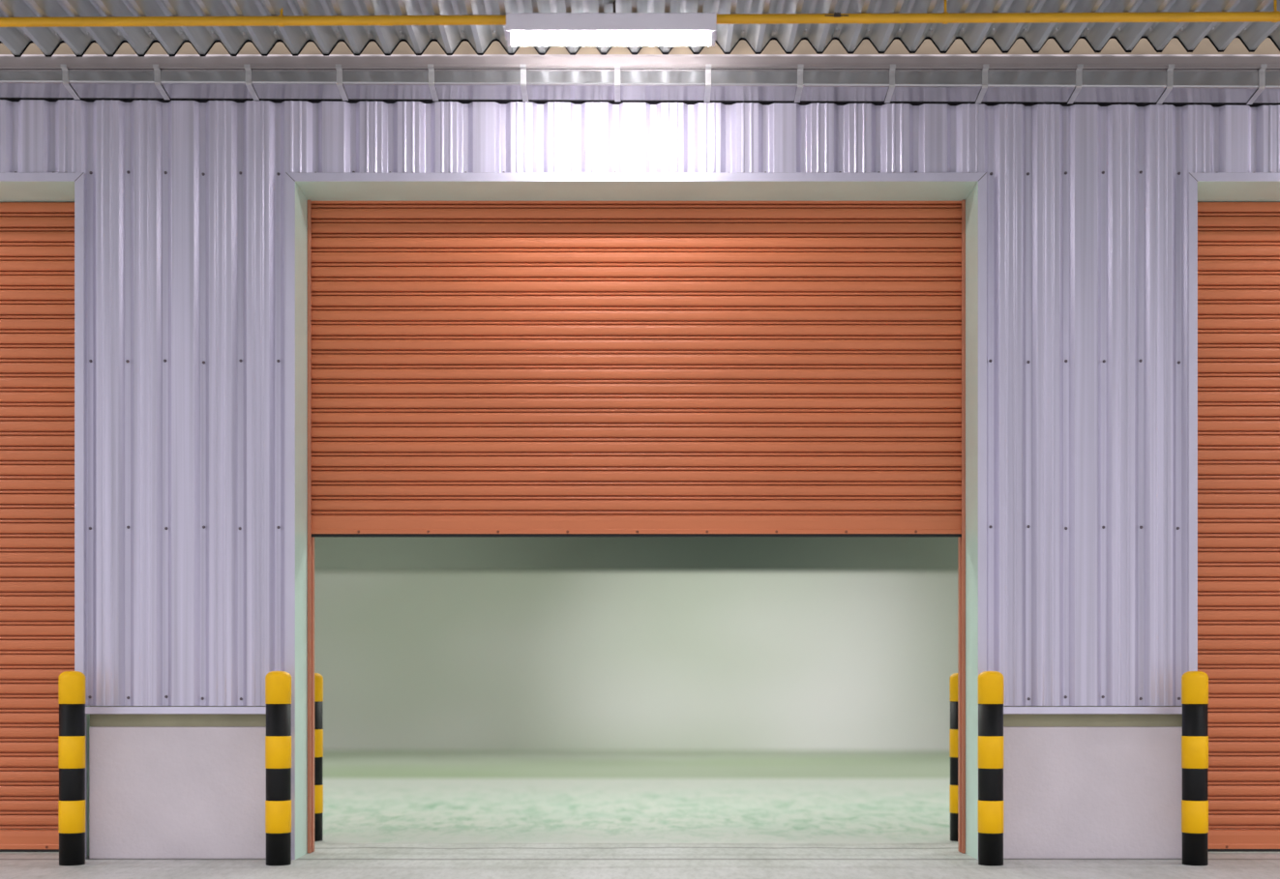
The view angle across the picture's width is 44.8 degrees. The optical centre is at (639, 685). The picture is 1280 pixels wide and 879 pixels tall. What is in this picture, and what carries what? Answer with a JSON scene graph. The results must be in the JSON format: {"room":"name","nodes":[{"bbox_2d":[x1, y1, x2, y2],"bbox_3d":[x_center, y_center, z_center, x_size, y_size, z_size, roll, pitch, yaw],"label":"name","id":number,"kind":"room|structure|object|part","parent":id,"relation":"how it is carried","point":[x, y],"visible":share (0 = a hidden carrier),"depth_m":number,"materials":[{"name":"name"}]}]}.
{"room":"warehouse loading area","nodes":[
{"label":"warehouse loading area","id":0,"kind":"room"},
{"bbox_2d":[314,570,957,750],"bbox_3d":[0.000,-1.470,22.100,18.000,4.800,0.200,0,0,0],"label":"wall","id":1,"kind":"structure","parent":0,"point":[405,660],"depth_m":22.00,"materials":[{"name":"paint"}]},
{"bbox_2d":[314,537,957,570],"bbox_3d":[0.000,-2.641,21.975,18.000,2.057,0.050,0,0,0],"label":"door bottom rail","id":2,"kind":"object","parent":1,"relation":"attached to","point":[330,553],"depth_m":21.95,"materials":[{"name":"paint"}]},
{"bbox_2d":[0,99,1279,859],"bbox_3d":[-1.294,-1.380,8.433,15.749,4.620,0.365,0,0,0],"label":"wall","id":3,"kind":"structure","parent":0,"point":[186,200],"depth_m":8.26,"materials":[{"name":"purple metal"}]},
{"bbox_2d":[0,202,74,852],"bbox_3d":[-4.808,-1.029,8.598,3.623,3.913,0.105,0,0,0],"label":"door","id":4,"kind":"structure","parent":3,"relation":"in","point":[37,239],"depth_m":8.57,"materials":[{"name":"orange paint"}]},
{"bbox_3d":[-4.808,0.855,8.581,3.597,0.106,0.032,0,0,0],"label":"rail","id":5,"kind":"part","parent":4,"relation":"part of","materials":[{"name":"orange metal"}]},
{"bbox_2d":[0,172,91,860],"bbox_3d":[-4.808,-0.920,8.487,3.719,3.700,0.497,0,0,0],"label":"door frame","id":6,"kind":"structure","parent":3,"relation":"attached to","point":[14,187],"depth_m":8.24,"materials":[{"name":"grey metal"}]},
{"bbox_2d":[85,706,266,726],"bbox_3d":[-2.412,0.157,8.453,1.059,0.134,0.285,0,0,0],"label":"trim","id":7,"kind":"structure","parent":3,"relation":"on","point":[95,720],"depth_m":8.31,"materials":[{"name":"grey metal"}]},
{"bbox_2d":[285,172,986,860],"bbox_3d":[-0.017,-0.920,8.487,3.716,3.700,0.497,0,0,0],"label":"door frame","id":8,"kind":"structure","parent":3,"relation":"attached to","point":[301,187],"depth_m":8.30,"materials":[{"name":"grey metal"}]},
{"bbox_2d":[307,200,965,853],"bbox_3d":[-0.017,-1.052,8.598,3.620,3.960,0.105,0,0,0],"label":"door","id":9,"kind":"structure","parent":3,"relation":"in","point":[476,369],"depth_m":8.57,"materials":[{"name":"orange paint"}]},
{"bbox_3d":[-1.817,-0.870,8.598,0.019,3.596,0.105,0,0,0],"label":"guide rail","id":10,"kind":"part","parent":9,"relation":"part of","materials":[{"name":"metal"}]},
{"bbox_2d":[311,201,961,515],"bbox_3d":[-0.017,-1.985,8.591,3.598,2.095,0.044,0,0,0],"label":"roller shutter","id":11,"kind":"object","parent":9,"relation":"hanging from","point":[469,358],"depth_m":8.57,"materials":[{"name":"orange metal"}]},
{"bbox_3d":[-0.017,-0.885,8.581,3.594,0.106,0.032,0,0,0],"label":"rail","id":12,"kind":"part","parent":9,"relation":"part of","materials":[{"name":"orange metal"}]},
{"bbox_3d":[1.784,-0.870,8.598,0.019,3.596,0.105,0,0,0],"label":"guide rail","id":13,"kind":"part","parent":9,"relation":"part of","materials":[{"name":"metal"}]},
{"bbox_2d":[0,63,1279,104],"bbox_3d":[0.000,-3.142,8.146,14.000,0.144,0.201,0,0,0],"label":"gutter","id":14,"kind":"object","parent":3,"relation":"attached to","point":[1171,85],"visible":1,"depth_m":8.08,"materials":[{"name":"metal"}]},
{"bbox_2d":[0,97,1279,107],"bbox_3d":[0.000,-3.097,8.271,14.000,0.065,0.048,0,0,0],"label":"trim","id":15,"kind":"structure","parent":3,"relation":"attached to","point":[10,100],"depth_m":8.25,"materials":[{"name":"black metal"}]},
{"bbox_2d":[1003,706,1182,726],"bbox_3d":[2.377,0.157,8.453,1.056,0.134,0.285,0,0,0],"label":"trim","id":16,"kind":"structure","parent":3,"relation":"on","point":[1008,720],"depth_m":8.31,"materials":[{"name":"grey metal"}]},
{"bbox_2d":[1180,172,1279,727],"bbox_3d":[4.769,-0.920,8.487,3.715,3.700,0.497,0,0,0],"label":"door frame","id":17,"kind":"structure","parent":3,"relation":"attached to","point":[1202,187],"depth_m":8.24,"materials":[{"name":"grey metal"}]},
{"bbox_2d":[1197,202,1279,852],"bbox_3d":[4.769,-1.030,8.598,3.619,3.915,0.105,0,0,0],"label":"door","id":18,"kind":"structure","parent":3,"relation":"in","point":[1238,243],"depth_m":8.57,"materials":[{"name":"orange paint"}]},
{"bbox_3d":[4.769,0.853,8.581,3.593,0.106,0.032,0,0,0],"label":"rail","id":19,"kind":"part","parent":18,"relation":"part of","materials":[{"name":"orange metal"}]},
{"bbox_2d":[0,0,1279,57],"bbox_3d":[0.096,-3.300,6.212,13.649,0.147,3.624,0,0,0],"label":"ceiling","id":20,"kind":"structure","parent":0,"point":[1035,35],"depth_m":7.76,"materials":[{"name":"grey metal"}]},
{"bbox_2d":[0,0,1279,27],"bbox_3d":[0.000,-3.266,7.559,13.600,0.157,0.055,0,0,0],"label":"conduit pipe","id":21,"kind":"object","parent":20,"relation":"hanging from","point":[281,20],"visible":0.91,"depth_m":7.54,"materials":[{"name":"metal"}]},
{"bbox_2d":[505,12,716,46],"bbox_3d":[-0.138,-3.150,7.484,1.018,0.142,0.088,0,0,0],"label":"lamp","id":22,"kind":"object","parent":21,"relation":"hanging from","point":[521,28],"visible":1,"depth_m":7.44,"materials":[{"name":"white plastic"}]},
{"bbox_2d":[0,750,1279,878],"bbox_3d":[0.000,1.005,9.600,24.000,0.150,25.200,0,0,0],"label":"floor","id":23,"kind":"structure","parent":0,"point":[355,811],"depth_m":10.27,"materials":[{"name":"grey concrete"}]},
{"bbox_2d":[58,671,85,865],"bbox_3d":[-2.935,0.429,8.035,0.132,1.001,0.132,0,0,0],"label":"bollard","id":24,"kind":"object","parent":23,"relation":"on","point":[71,684],"visible":1,"depth_m":7.98,"materials":[{"name":"yellow metal"}]},
{"bbox_2d":[265,671,291,865],"bbox_3d":[-1.868,0.429,8.035,0.132,1.001,0.132,0,0,-40],"label":"bollard","id":25,"kind":"object","parent":23,"relation":"on","point":[278,684],"visible":1,"depth_m":7.98,"materials":[{"name":"yellow metal"}]},
{"bbox_2d":[314,673,323,841],"bbox_3d":[-1.955,0.429,9.270,0.132,1.001,0.132,0,0,20],"label":"bollard","id":26,"kind":"object","parent":23,"relation":"on","point":[318,679],"visible":0.35,"depth_m":9.23,"materials":[{"name":"yellow metal"}]},
{"bbox_2d":[949,673,957,841],"bbox_3d":[1.916,0.429,9.270,0.132,1.001,0.132,0,0,-21],"label":"bollard","id":27,"kind":"object","parent":23,"relation":"on","point":[953,680],"visible":0.41,"depth_m":9.23,"materials":[{"name":"yellow metal"}]},
{"bbox_2d":[978,671,1004,865],"bbox_3d":[1.815,0.429,8.030,0.132,1.001,0.132,0,0,10],"label":"bollard","id":28,"kind":"object","parent":23,"relation":"on","point":[991,684],"visible":1,"depth_m":7.97,"materials":[{"name":"yellow metal"}]},
{"bbox_2d":[1181,671,1208,865],"bbox_3d":[2.872,0.429,8.035,0.132,1.001,0.132,0,0,-30],"label":"bollard","id":29,"kind":"object","parent":23,"relation":"on","point":[1194,684],"visible":1,"depth_m":7.98,"materials":[{"name":"yellow metal"}]},
{"bbox_2d":[0,37,1279,54],"bbox_3d":[0.000,-3.345,8.130,14.000,0.170,0.060,0,0,0],"label":"corrugated roof","id":30,"kind":"structure","parent":0,"point":[989,46],"depth_m":8.10,"materials":[{"name":"grey metal"}]},
{"bbox_2d":[0,54,1279,68],"bbox_3d":[0.000,-3.237,8.068,14.000,0.070,0.035,0,0,0],"label":"roof beam","id":31,"kind":"structure","parent":30,"relation":"attached to","point":[7,61],"depth_m":8.06,"materials":[{"name":"grey metal"}]}
]}

